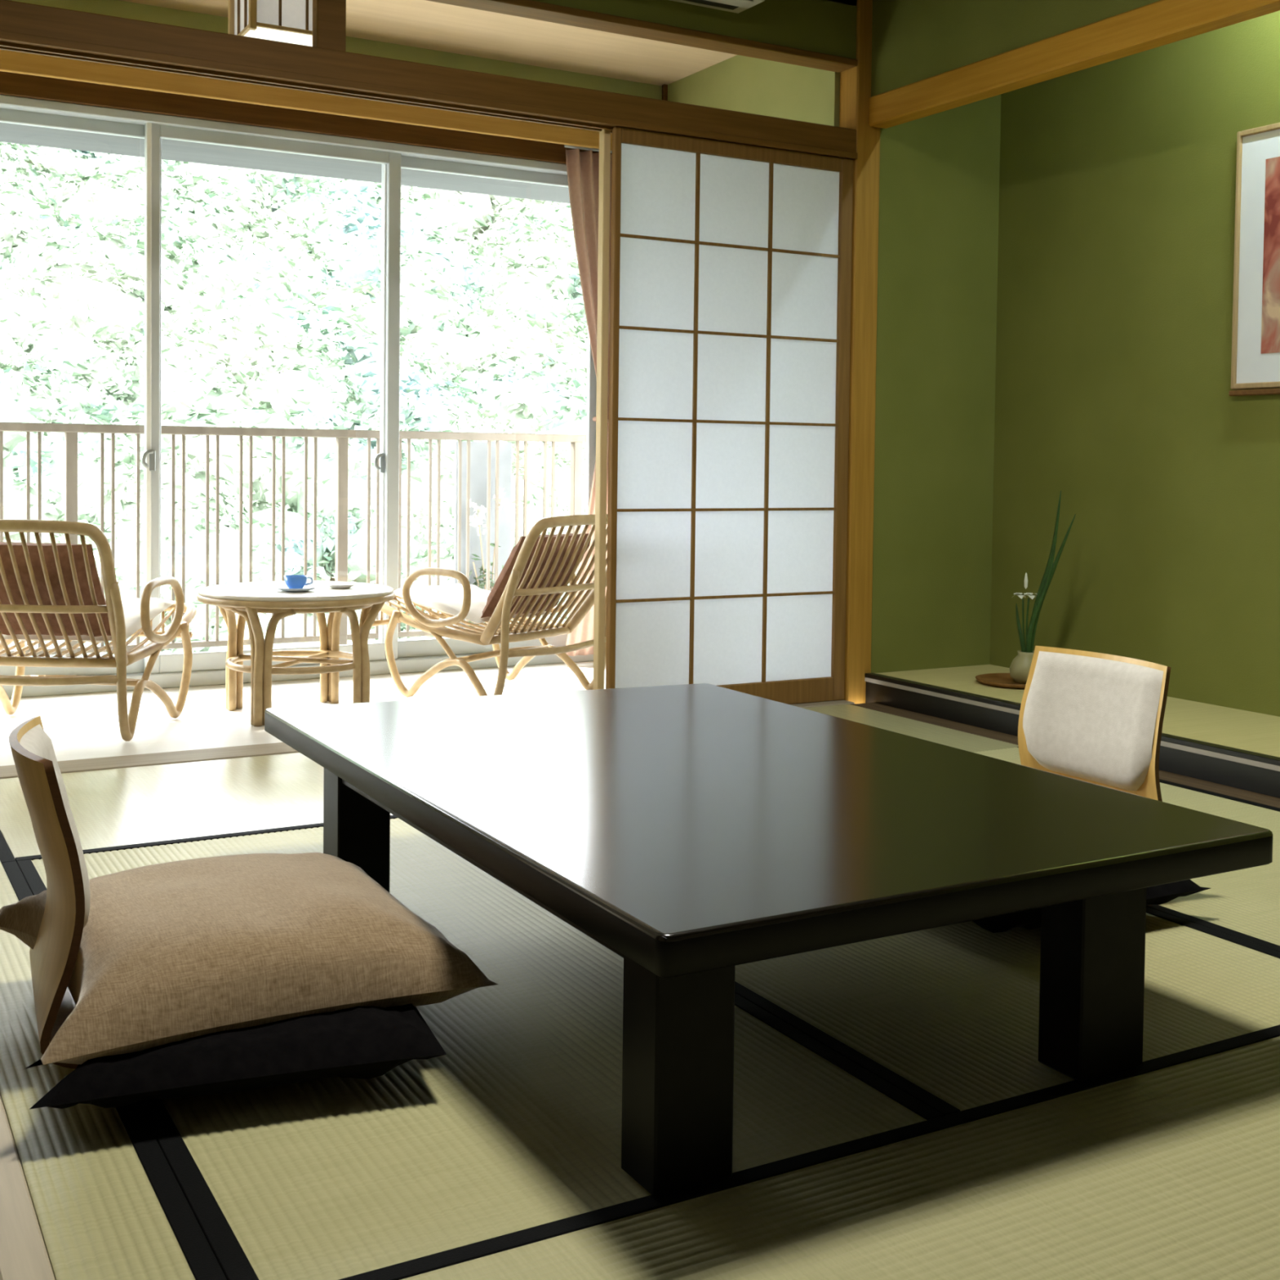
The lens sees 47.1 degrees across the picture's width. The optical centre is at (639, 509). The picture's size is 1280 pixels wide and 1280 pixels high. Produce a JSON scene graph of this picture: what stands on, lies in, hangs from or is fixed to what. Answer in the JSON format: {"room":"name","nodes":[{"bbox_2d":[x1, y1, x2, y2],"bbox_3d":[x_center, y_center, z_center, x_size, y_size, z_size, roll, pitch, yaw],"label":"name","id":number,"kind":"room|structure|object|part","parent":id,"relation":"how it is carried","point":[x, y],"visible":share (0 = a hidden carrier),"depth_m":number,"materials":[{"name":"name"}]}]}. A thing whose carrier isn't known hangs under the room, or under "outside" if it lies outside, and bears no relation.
{"room":"traditional dwelling","nodes":[
{"label":"traditional dwelling","id":0,"kind":"room"},
{"bbox_2d":[0,122,569,203],"bbox_3d":[-1.699,-1.717,6.532,6.400,0.115,1.540,0,2,-29],"label":"ceiling","id":1,"kind":"structure","parent":0,"point":[171,149],"depth_m":7.09,"materials":[{"name":"white paint"}]},
{"bbox_2d":[0,661,605,765],"bbox_3d":[-1.422,0.757,5.073,4.220,0.120,1.280,0,2,-29],"label":"floor","id":2,"kind":"structure","parent":0,"point":[86,726],"depth_m":5.09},
{"bbox_2d":[0,519,196,741],"bbox_3d":[-1.837,0.359,4.721,0.619,0.686,0.892,1,2,3],"label":"rattan chair","id":3,"kind":"object","parent":2,"relation":"on","point":[179,627],"visible":0.91,"depth_m":4.48,"materials":[{"name":"beige wicker"}]},
{"bbox_3d":[-2.112,0.447,4.710,0.064,0.504,0.650,1,2,3],"label":"leg","id":4,"kind":"part","parent":3,"relation":"part of","materials":[{"name":"wicker"}]},
{"bbox_3d":[-1.849,0.297,4.417,0.531,0.024,0.063,1,2,3],"label":"rail","id":5,"kind":"part","parent":3,"relation":"part of","materials":[{"name":"wicker"}]},
{"bbox_3d":[-1.845,0.474,4.572,0.473,0.033,0.048,1,2,3],"label":"seat rail","id":6,"kind":"part","parent":3,"relation":"part of","materials":[{"name":"wicker"}]},
{"bbox_3d":[-1.848,0.257,4.430,0.601,0.465,0.316,1,2,3],"label":"frame","id":7,"kind":"part","parent":3,"relation":"part of","materials":[{"name":"wicker"}]},
{"bbox_2d":[2,597,175,642],"bbox_3d":[-1.830,0.362,4.866,0.440,0.106,0.473,1,2,3],"label":"seat cushion","id":8,"kind":"object","parent":3,"relation":"on","point":[131,606],"visible":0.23,"depth_m":4.82,"materials":[{"name":"white fabric"}]},
{"bbox_2d":[0,542,111,636],"bbox_3d":[-1.844,0.249,4.530,0.400,0.302,0.222,1,2,3],"label":"cushion","id":9,"kind":"object","parent":8,"relation":"on","point":[77,553],"visible":0.62,"depth_m":4.46,"materials":[{"name":"brown fabric"}]},
{"bbox_3d":[-1.831,0.404,4.868,0.578,0.153,0.586,1,2,3],"label":"seat frame","id":10,"kind":"part","parent":3,"relation":"part of","materials":[{"name":"wicker"}]},
{"bbox_3d":[-1.567,0.454,4.686,0.064,0.504,0.650,1,2,3],"label":"leg","id":11,"kind":"part","parent":3,"relation":"part of","materials":[{"name":"wicker"}]},
{"bbox_3d":[-1.544,0.326,4.744,0.037,0.217,0.333,1,2,3],"label":"arm","id":12,"kind":"part","parent":3,"relation":"part of","materials":[{"name":"wicker"}]},
{"bbox_2d":[196,580,395,726],"bbox_3d":[-1.176,0.485,5.041,0.662,0.428,0.662,0,2,-29],"label":"round table","id":13,"kind":"object","parent":2,"relation":"on","point":[247,599],"visible":0.96,"depth_m":4.93,"materials":[{"name":"wicker"}]},
{"bbox_3d":[-1.435,0.488,5.113,0.120,0.411,0.234,1,2,16],"label":"leg","id":14,"kind":"part","parent":13,"relation":"part of","materials":[{"name":"wicker"}]},
{"bbox_3d":[-1.248,0.501,4.782,0.234,0.411,0.120,1,2,16],"label":"leg","id":15,"kind":"part","parent":13,"relation":"part of","materials":[{"name":"wicker"}]},
{"bbox_2d":[275,585,316,591],"bbox_3d":[-1.155,0.268,4.929,0.136,0.014,0.136,0,2,-29],"label":"saucer","id":16,"kind":"object","parent":13,"relation":"on","point":[306,588],"visible":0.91,"depth_m":4.89,"materials":[{"name":"white ceramic"}]},
{"bbox_2d":[283,574,313,588],"bbox_3d":[-1.153,0.247,4.931,0.080,0.047,0.086,1,2,20],"label":"tea cup","id":17,"kind":"object","parent":16,"relation":"on","point":[292,581],"visible":0.86,"depth_m":4.90,"materials":[{"name":"blue ceramic"}]},
{"bbox_3d":[-1.115,0.242,4.951,0.028,0.031,0.008,0,2,-29],"label":"cup handle","id":18,"kind":"part","parent":17,"relation":"part of","materials":[{"name":"blue ceramic"}]},
{"bbox_3d":[-1.104,0.486,5.299,0.234,0.411,0.120,1,2,16],"label":"leg","id":19,"kind":"part","parent":13,"relation":"part of","materials":[{"name":"wicker"}]},
{"bbox_2d":[326,582,355,588],"bbox_3d":[-1.032,0.265,5.067,0.100,0.014,0.100,0,2,-29],"label":"dish","id":20,"kind":"object","parent":13,"relation":"on","point":[334,585],"visible":1,"depth_m":5.05,"materials":[{"name":"white ceramic"}]},
{"bbox_3d":[-0.917,0.499,4.969,0.120,0.411,0.234,1,2,16],"label":"leg","id":21,"kind":"part","parent":13,"relation":"part of","materials":[{"name":"wicker"}]},
{"bbox_2d":[372,514,607,697],"bbox_3d":[-0.528,0.349,5.497,0.892,0.686,0.619,2,2,36],"label":"rattan chair","id":22,"kind":"object","parent":2,"relation":"on","point":[499,629],"visible":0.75,"depth_m":5.31,"materials":[{"name":"beige wicker"}]},
{"bbox_3d":[-0.730,0.318,5.284,0.332,0.217,0.037,2,2,36],"label":"arm","id":23,"kind":"part","parent":22,"relation":"part of","materials":[{"name":"wicker"}]},
{"bbox_3d":[-0.670,0.446,5.265,0.650,0.504,0.064,2,2,36],"label":"leg","id":24,"kind":"part","parent":22,"relation":"part of","materials":[{"name":"wicker"}]},
{"bbox_3d":[-0.645,0.395,5.585,0.586,0.153,0.578,2,2,36],"label":"seat frame","id":25,"kind":"part","parent":22,"relation":"part of","materials":[{"name":"wicker"}]},
{"bbox_2d":[393,582,551,623],"bbox_3d":[-0.644,0.353,5.583,0.473,0.106,0.440,2,2,36],"label":"seat cushion","id":26,"kind":"object","parent":22,"relation":"on","point":[445,598],"visible":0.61,"depth_m":5.48,"materials":[{"name":"white fabric"}]},
{"bbox_2d":[480,533,591,617],"bbox_3d":[-0.375,0.240,5.382,0.222,0.302,0.400,2,2,36],"label":"cushion","id":27,"kind":"object","parent":26,"relation":"on","point":[494,597],"visible":0.48,"depth_m":5.28,"materials":[{"name":"brown fabric"}]},
{"bbox_3d":[-0.406,0.464,5.410,0.048,0.033,0.472,2,2,36],"label":"seat rail","id":28,"kind":"part","parent":22,"relation":"part of","materials":[{"name":"wicker"}]},
{"bbox_3d":[-0.295,0.247,5.322,0.316,0.465,0.601,2,2,36],"label":"frame","id":29,"kind":"part","parent":22,"relation":"part of","materials":[{"name":"wicker"}]},
{"bbox_3d":[-0.345,0.436,5.704,0.650,0.504,0.064,2,2,36],"label":"leg","id":30,"kind":"part","parent":22,"relation":"part of","materials":[{"name":"wicker"}]},
{"bbox_3d":[-0.284,0.287,5.315,0.063,0.024,0.531,2,2,36],"label":"rail","id":31,"kind":"part","parent":22,"relation":"part of","materials":[{"name":"wicker"}]},
{"bbox_3d":[-0.384,0.307,5.752,0.333,0.217,0.037,2,2,36],"label":"arm","id":32,"kind":"part","parent":22,"relation":"part of","materials":[{"name":"wicker"}]},
{"bbox_2d":[9,0,662,99],"bbox_3d":[-1.739,-1.734,5.566,4.180,0.280,0.100,0,2,-29],"label":"wall","id":33,"kind":"structure","parent":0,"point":[117,8],"depth_m":5.95,"materials":[{"name":"green paint"}]},
{"bbox_2d":[0,49,612,151],"bbox_3d":[-1.672,-1.572,5.449,4.180,0.095,0.120,0,2,-29],"label":"wooden beam","id":34,"kind":"structure","parent":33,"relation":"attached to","point":[11,61],"depth_m":5.57,"materials":[{"name":"brown wood"}]},
{"bbox_2d":[564,144,612,656],"bbox_3d":[-0.135,-0.460,6.370,0.450,2.180,0.116,0,2,-29],"label":"curtain","id":35,"kind":"object","parent":34,"relation":"hanging from","point":[582,167],"visible":0.26,"depth_m":6.30,"materials":[{"name":"brown fabric"}]},
{"bbox_2d":[0,71,612,164],"bbox_3d":[-1.734,-1.534,5.559,4.180,0.120,0.130,0,2,-29],"label":"beam","id":36,"kind":"structure","parent":33,"relation":"attached to","point":[14,84],"depth_m":5.66,"materials":[{"name":"brown wood"}]},
{"bbox_2d":[0,94,596,697],"bbox_3d":[-1.750,-0.400,5.601,4.180,2.150,0.120,0,2,-29],"label":"window","id":37,"kind":"structure","parent":36,"relation":"in","point":[421,664],"depth_m":5.70,"materials":[{"name":"metal"}]},
{"bbox_2d":[0,107,161,675],"bbox_3d":[-2.265,-0.412,5.332,1.020,2.070,0.030,0,2,-29],"label":"window","id":38,"kind":"structure","parent":37,"relation":"attached to","point":[6,116],"depth_m":5.43,"materials":[{"name":"metal"}]},
{"bbox_2d":[141,122,400,673],"bbox_3d":[-1.424,-0.415,5.744,1.020,2.070,0.060,0,2,-29],"label":"window","id":39,"kind":"structure","parent":37,"relation":"attached to","point":[150,460],"depth_m":5.66,"materials":[{"name":"metal"}]},
{"bbox_2d":[373,155,596,657],"bbox_3d":[-0.633,-0.422,6.237,1.047,2.070,0.060,0,2,-29],"label":"window","id":40,"kind":"structure","parent":37,"relation":"attached to","point":[430,646],"depth_m":6.14,"materials":[{"name":"metal"}]},
{"bbox_2d":[299,636,444,646],"bbox_3d":[-0.829,0.775,7.662,1.800,0.190,0.400,0,2,-29],"label":"ledge","id":41,"kind":"object","parent":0,"point":[373,641],"visible":0.07,"depth_m":7.50,"materials":[{"name":"concrete"}]},
{"bbox_2d":[453,441,511,627],"bbox_3d":[-0.808,0.169,7.558,0.310,1.030,0.060,0,2,-29],"label":"panel","id":42,"kind":"object","parent":41,"relation":"on","point":[478,450],"visible":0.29,"depth_m":7.54,"materials":[{"name":"white glass"}]},
{"bbox_2d":[468,488,506,627],"bbox_3d":[-0.803,0.291,7.460,0.286,0.802,0.137,0,2,-29],"label":"leafy plant","id":43,"kind":"object","parent":41,"relation":"on","point":[477,520],"visible":0.38,"depth_m":7.45,"materials":[{"name":"green plant"}]},
{"bbox_3d":[-0.785,0.327,7.477,0.148,0.721,0.013,0,2,-29],"label":"stem","id":44,"kind":"part","parent":43,"relation":"part of","materials":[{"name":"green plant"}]},
{"bbox_2d":[120,0,857,85],"bbox_3d":[-1.390,-1.901,4.987,4.420,0.100,1.480,0,2,-29],"label":"ceiling","id":45,"kind":"structure","parent":0,"point":[421,24],"depth_m":5.84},
{"bbox_2d":[227,0,312,46],"bbox_3d":[-1.207,-1.702,4.960,0.292,0.272,0.292,0,2,-29],"label":"lantern","id":46,"kind":"object","parent":45,"relation":"hanging from","point":[290,21],"visible":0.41,"depth_m":4.85,"materials":[{"name":"paper"}]},
{"bbox_3d":[-1.207,-1.708,4.960,0.270,0.251,0.270,0,2,-29],"label":"lamp shade","id":47,"kind":"part","parent":46,"relation":"part of","materials":[{"name":"paper"}]},
{"bbox_3d":[-1.208,-1.581,4.964,0.256,0.003,0.256,0,2,-29],"label":"panel","id":48,"kind":"part","parent":46,"relation":"part of","materials":[{"name":"white"}]},
{"bbox_2d":[667,54,839,126],"bbox_3d":[0.428,-0.575,6.113,0.120,2.580,1.360,0,2,-29],"label":"wall","id":49,"kind":"structure","parent":0,"point":[739,83],"depth_m":5.86,"materials":[{"name":"green paint"}]},
{"bbox_2d":[662,84,667,100],"bbox_3d":[0.109,-1.758,6.523,0.020,0.250,0.020,0,2,-29],"label":"batten","id":50,"kind":"object","parent":49,"relation":"attached to","point":[664,87],"visible":0.42,"depth_m":6.51,"materials":[{"name":"brown wood"}]},
{"bbox_2d":[532,0,1000,673],"bbox_3d":[-0.766,-0.625,4.597,5.109,2.750,0.100,0,2,-29],"label":"wall","id":51,"kind":"structure","parent":0,"point":[938,219],"depth_m":5.60,"materials":[{"name":"green paint"}]},
{"bbox_2d":[0,699,854,778],"bbox_3d":[-1.076,0.735,4.440,4.200,0.033,0.160,0,2,-29],"label":"sill","id":52,"kind":"structure","parent":51,"relation":"attached to","point":[224,753],"depth_m":4.27,"materials":[{"name":"brown wood"}]},
{"bbox_2d":[593,128,610,689],"bbox_3d":[-0.130,-0.285,4.980,0.026,1.994,0.038,0,2,-29],"label":"door frame","id":53,"kind":"structure","parent":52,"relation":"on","point":[605,135],"depth_m":4.96,"materials":[{"name":"brown wood"}]},
{"bbox_2d":[670,0,764,13],"bbox_3d":[0.032,-1.812,4.828,0.840,0.206,0.200,0,2,-29],"label":"air conditioner","id":54,"kind":"object","parent":51,"relation":"attached to","point":[731,6],"visible":1,"depth_m":4.99,"materials":[{"name":"white plastic"}]},
{"bbox_2d":[683,0,752,9],"bbox_3d":[0.037,-1.715,4.821,0.720,0.006,0.125,0,2,-29],"label":"outlet","id":55,"kind":"object","parent":54,"relation":"attached to","point":[718,4],"depth_m":4.98,"materials":[{"name":"white plastic"}]},
{"bbox_2d":[605,126,853,704],"bbox_3d":[0.332,-0.286,5.189,0.992,1.992,0.030,0,2,-29],"label":"door","id":56,"kind":"structure","parent":51,"relation":"in","point":[731,263],"depth_m":5.18,"materials":[{"name":"paper"}]},
{"bbox_2d":[839,0,879,703],"bbox_3d":[0.805,-0.635,5.478,0.112,2.750,0.112,0,2,-29],"label":"post","id":57,"kind":"object","parent":51,"relation":"attached to","point":[855,82],"visible":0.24,"depth_m":5.43,"materials":[{"name":"brown wood"}]},
{"bbox_2d":[852,702,1279,808],"bbox_3d":[2.178,0.824,3.007,0.115,0.028,5.540,0,2,-29],"label":"trim","id":58,"kind":"structure","parent":51,"relation":"attached to","point":[1268,800],"depth_m":4.73,"materials":[{"name":"black wood"}]},
{"bbox_2d":[871,0,1159,97],"bbox_3d":[2.249,-1.665,2.977,0.052,0.494,5.588,0,2,-29],"label":"wall","id":59,"kind":"structure","parent":0,"point":[913,41],"depth_m":5.00,"materials":[{"name":"green paint"}]},
{"bbox_2d":[868,0,1279,128],"bbox_3d":[2.248,-1.364,2.989,0.084,0.106,5.588,0,2,-29],"label":"beam","id":60,"kind":"structure","parent":59,"relation":"attached to","point":[1160,23],"depth_m":4.56,"materials":[{"name":"brown wood"}]},
{"bbox_2d":[875,664,1279,757],"bbox_3d":[1.859,0.703,4.351,0.595,0.075,3.000,0,2,-29],"label":"floor","id":61,"kind":"structure","parent":0,"point":[1257,732],"depth_m":4.66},
{"bbox_2d":[975,672,1026,688],"bbox_3d":[1.360,0.619,5.290,0.300,0.019,0.300,0,2,-29],"label":"tray","id":62,"kind":"object","parent":61,"relation":"on","point":[1004,680],"visible":0.42,"depth_m":5.29,"materials":[{"name":"brown wood"}]},
{"bbox_2d":[1009,650,1034,684],"bbox_3d":[1.385,0.564,5.256,0.124,0.112,0.124,0,2,-29],"label":"vase","id":63,"kind":"object","parent":62,"relation":"on","point":[1020,668],"visible":0.56,"depth_m":5.22,"materials":[{"name":"grey ceramic"}]},
{"bbox_2d":[1013,490,1075,652],"bbox_3d":[1.415,0.263,5.177,0.059,0.660,0.266,0,2,-29],"label":"flower arrangement","id":64,"kind":"object","parent":63,"relation":"in","point":[1030,632],"visible":0.98,"depth_m":5.20,"materials":[{"name":"green plant"}]},
{"bbox_3d":[1.366,0.465,5.269,0.012,0.250,0.054,-1,3,-43],"label":"blade","id":65,"kind":"part","parent":64,"relation":"part of","materials":[{"name":"green plant"}]},
{"bbox_3d":[1.379,0.453,5.252,0.020,0.276,0.037,0,2,-29],"label":"stem","id":66,"kind":"part","parent":64,"relation":"part of","materials":[{"name":"green plant"}]},
{"bbox_3d":[1.388,0.461,5.228,0.013,0.261,0.058,0,2,-17],"label":"blade","id":67,"kind":"part","parent":64,"relation":"part of","materials":[{"name":"green plant"}]},
{"bbox_3d":[1.412,0.342,5.194,0.016,0.500,0.133,0,2,-32],"label":"blade","id":68,"kind":"part","parent":64,"relation":"part of","materials":[{"name":"green plant"}]},
{"bbox_3d":[1.421,0.263,5.190,0.008,0.660,0.144,-1,2,-34],"label":"blade","id":69,"kind":"part","parent":64,"relation":"part of","materials":[{"name":"green plant"}]},
{"bbox_3d":[1.440,0.304,5.159,0.007,0.580,0.209,0,2,-32],"label":"blade","id":70,"kind":"part","parent":64,"relation":"part of","materials":[{"name":"green plant"}]},
{"bbox_2d":[864,672,1279,765],"bbox_3d":[1.589,0.670,4.190,0.040,0.016,2.988,0,2,-29],"label":"edging","id":71,"kind":"object","parent":61,"relation":"attached to","point":[1238,753],"visible":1,"depth_m":4.79,"materials":[{"name":"black paint"}]},
{"bbox_2d":[865,681,1279,798],"bbox_3d":[1.589,0.738,4.193,0.029,0.109,2.988,0,2,-29],"label":"edging","id":72,"kind":"object","parent":61,"relation":"attached to","point":[1258,780],"visible":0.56,"depth_m":4.80,"materials":[{"name":"black paint"}]},
{"bbox_2d":[864,677,1279,771],"bbox_3d":[1.588,0.685,4.190,0.034,0.014,2.988,0,2,-29],"label":"edging","id":73,"kind":"object","parent":72,"relation":"attached to","point":[1255,763],"visible":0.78,"depth_m":4.79,"materials":[{"name":"black wood"}]},
{"bbox_2d":[989,10,1279,716],"bbox_3d":[2.177,-0.586,4.480,0.100,2.750,3.000,0,2,-29],"label":"wall","id":74,"kind":"structure","parent":0,"point":[1117,177],"depth_m":5.14,"materials":[{"name":"green paint"}]},
{"bbox_2d":[1228,122,1279,395],"bbox_3d":[2.107,-0.783,4.467,0.030,0.854,0.710,0,2,-29],"label":"framed picture","id":75,"kind":"object","parent":74,"relation":"attached to","point":[1255,330],"visible":1,"depth_m":4.71},
{"bbox_2d":[1261,156,1279,353],"bbox_3d":[2.110,-0.797,4.471,0.001,0.617,0.495,0,2,-29],"label":"print","id":76,"kind":"object","parent":75,"relation":"attached to","point":[1270,166],"depth_m":4.66},
{"bbox_3d":[0.230,0.896,1.909,4.584,0.088,5.540,0,2,-29],"label":"floor","id":77,"kind":"structure","parent":0,"visible":0},
{"bbox_2d":[0,830,15,863],"bbox_3d":[-1.635,0.760,3.520,0.158,0.033,0.891,0,2,-29],"label":"mat","id":78,"kind":"object","parent":77,"relation":"on","point":[6,855],"visible":0.57,"depth_m":3.23,"materials":[{"name":"black fabric"}]},
{"bbox_2d":[0,1095,55,1279],"bbox_3d":[-0.410,0.854,1.006,0.180,0.034,2.600,0,2,-29],"label":"wooden floor border","id":79,"kind":"object","parent":77,"relation":"on","point":[24,1255],"depth_m":1.67,"materials":[{"name":"beige wood"}]},
{"bbox_2d":[0,861,226,1279],"bbox_3d":[-0.949,0.807,2.307,0.158,0.033,1.895,0,2,-29],"label":"mat","id":80,"kind":"object","parent":77,"relation":"on","point":[108,1202],"visible":0.61,"depth_m":1.80,"materials":[{"name":"beige wicker"}]},
{"bbox_2d":[0,752,397,861],"bbox_3d":[-0.734,0.754,4.030,1.909,0.033,0.892,0,2,-29],"label":"mat","id":81,"kind":"object","parent":77,"relation":"on","point":[117,809],"visible":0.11,"depth_m":3.72,"materials":[{"name":"beige wicker"}]},
{"bbox_2d":[16,817,943,1279],"bbox_3d":[-0.467,0.804,2.579,0.946,0.033,1.895,0,2,-29],"label":"mat","id":82,"kind":"object","parent":77,"relation":"on","point":[516,1127],"visible":0.62,"depth_m":1.98,"materials":[{"name":"beige wicker"}]},
{"bbox_2d":[8,715,90,1069],"bbox_3d":[-0.712,0.568,2.323,0.526,0.448,0.410,0,2,-24],"label":"chair","id":83,"kind":"object","parent":82,"relation":"on","point":[53,957],"visible":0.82,"depth_m":2.10,"materials":[{"name":"plywood"},{"name":"tan woven cloth"},{"name":"black cloth"}]},
{"bbox_3d":[-0.677,0.781,2.347,0.445,0.022,0.400,0,2,-24],"label":"seat","id":84,"kind":"part","parent":83,"relation":"part of","materials":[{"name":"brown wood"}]},
{"bbox_2d":[29,1003,446,1109],"bbox_3d":[-0.648,0.734,2.286,0.530,0.087,0.770,0,2,-20],"label":"seat pad","id":85,"kind":"object","parent":83,"relation":"on","point":[359,1042],"visible":0.21,"depth_m":1.96,"materials":[{"name":"black fabric"}]},
{"bbox_2d":[0,852,497,1070],"bbox_3d":[-0.652,0.668,2.286,0.650,0.167,0.660,0,2,-29],"label":"floor cushion","id":86,"kind":"object","parent":83,"relation":"on","point":[174,951],"visible":0.83,"depth_m":2.11,"materials":[{"name":"beige fabric"}]},
{"bbox_2d":[264,683,1272,1197],"bbox_3d":[0.069,0.622,2.679,1.070,0.338,1.710,0,2,-29],"label":"table","id":87,"kind":"object","parent":82,"relation":"on","point":[695,833],"visible":0.98,"depth_m":2.14,"materials":[{"name":"paint"}]},
{"bbox_3d":[-0.558,0.632,2.893,0.106,0.288,0.095,0,2,-29],"label":"leg","id":88,"kind":"part","parent":87,"relation":"part of","materials":[{"name":"black wood"}]},
{"bbox_3d":[0.047,0.675,1.805,0.112,0.288,0.085,0,2,-29],"label":"leg","id":89,"kind":"part","parent":87,"relation":"part of","materials":[{"name":"black wood"}]},
{"bbox_3d":[0.663,0.671,2.153,0.129,0.288,0.085,0,2,-29],"label":"leg","id":90,"kind":"part","parent":87,"relation":"part of","materials":[{"name":"black wood"}]},
{"bbox_2d":[338,1024,1279,1279],"bbox_3d":[0.517,0.851,1.501,1.916,0.033,0.950,0,2,-29],"label":"mat","id":91,"kind":"object","parent":77,"relation":"on","point":[1166,1167],"visible":1,"depth_m":1.75,"materials":[{"name":"beige wicker"}]},
{"bbox_2d":[802,703,1018,752],"bbox_3d":[0.541,0.747,4.750,1.016,0.031,0.893,0,2,-29],"label":"mat","id":92,"kind":"object","parent":77,"relation":"on","point":[962,740],"visible":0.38,"depth_m":4.90,"materials":[{"name":"wicker"}]},
{"bbox_2d":[734,906,1279,1115],"bbox_3d":[0.378,0.799,3.056,0.993,0.033,1.895,0,2,-29],"label":"mat","id":93,"kind":"object","parent":77,"relation":"on","point":[948,1016],"visible":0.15,"depth_m":2.42,"materials":[{"name":"beige wicker"}]},
{"bbox_2d":[973,746,1279,951],"bbox_3d":[1.240,0.794,3.543,0.986,0.033,1.895,0,2,-29],"label":"mat","id":94,"kind":"object","parent":77,"relation":"on","point":[1244,904],"visible":0.19,"depth_m":3.09,"materials":[{"name":"beige wicker"}]},
{"bbox_2d":[1017,645,1170,801],"bbox_3d":[0.854,0.557,3.243,0.526,0.448,0.410,0,2,-29],"label":"chair","id":95,"kind":"object","parent":94,"relation":"on","point":[1090,717],"visible":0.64,"depth_m":3.33,"materials":[{"name":"grey fabric"}]},
{"bbox_2d":[972,879,1209,933],"bbox_3d":[0.693,0.725,3.066,0.530,0.087,0.770,0,2,-29],"label":"seat pad","id":96,"kind":"object","parent":95,"relation":"on","point":[1028,919],"visible":0.06,"depth_m":2.68,"materials":[{"name":"black fabric"}]},
{"bbox_3d":[-1.694,0.808,6.347,5.800,0.190,1.040,0,2,-29],"label":"floor","id":97,"kind":"structure","parent":0,"visible":0},
{"bbox_2d":[0,422,586,657],"bbox_3d":[-1.893,0.163,6.692,6.000,1.072,0.060,0,2,-29],"label":"balcony railing","id":98,"kind":"object","parent":97,"relation":"on","point":[70,430],"visible":0.63,"depth_m":6.86,"materials":[{"name":"metal"}]},
{"bbox_3d":[-2.465,0.172,6.369,0.048,1.060,0.048,0,2,-29],"label":"rail post","id":99,"kind":"part","parent":98,"relation":"part of","materials":[{"name":"metal"}]},
{"bbox_3d":[-1.898,0.610,6.706,6.000,0.026,0.036,0,2,-29],"label":"rail","id":100,"kind":"part","parent":98,"relation":"part of","materials":[{"name":"metal"}]},
{"bbox_3d":[-1.886,-0.354,6.675,6.000,0.038,0.060,0,2,-29],"label":"rail","id":101,"kind":"part","parent":98,"relation":"part of","materials":[{"name":"metal"}]},
{"bbox_3d":[-1.414,0.166,6.962,0.048,1.060,0.048,0,2,-29],"label":"rail post","id":102,"kind":"part","parent":98,"relation":"part of","materials":[{"name":"metal"}]},
{"bbox_3d":[-0.332,0.159,7.574,0.048,1.060,0.048,0,2,-29],"label":"rail post","id":103,"kind":"part","parent":98,"relation":"part of","materials":[{"name":"metal"}]},
{"bbox_3d":[-2.566,-0.420,3.587,0.980,2.362,0.100,0,2,-29],"label":"wall","id":104,"kind":"structure","parent":0,"visible":0},
{"bbox_2d":[0,0,857,159],"bbox_3d":[-1.106,-1.322,4.367,4.299,0.114,0.127,0,2,-29],"label":"lintel","id":105,"kind":"object","parent":104,"relation":"attached to","point":[24,28],"visible":0.87,"depth_m":4.48,"materials":[{"name":"brown wood"}]},
{"bbox_2d":[312,0,346,51],"bbox_3d":[-0.942,-1.495,4.457,0.090,0.230,0.050,0,2,-29],"label":"strut","id":106,"kind":"object","parent":105,"relation":"on","point":[329,16],"visible":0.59,"depth_m":4.44,"materials":[{"name":"brown wood"}]},
{"bbox_2d":[426,0,857,72],"bbox_3d":[-1.103,-1.621,4.360,4.300,0.024,0.112,0,2,-29],"label":"trim","id":107,"kind":"structure","parent":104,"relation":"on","point":[530,9],"depth_m":4.99,"materials":[{"name":"brown wood"}]},
{"label":"outside","id":108,"kind":"structure","parent":0,"visible":0},
{"bbox_3d":[-20.127,-1.781,42.398,120.000,15.870,75.000,0,2,-29],"label":"hill","id":109,"kind":"object","parent":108,"visible":0},
{"bbox_2d":[0,142,587,657],"bbox_3d":[-10.961,-3.998,32.925,49.884,16.442,33.621,0,2,-29],"label":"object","id":110,"kind":"object","parent":109,"relation":"on","point":[271,281],"visible":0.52,"depth_m":29.71,"materials":[{"name":"green plant"}]}
]}

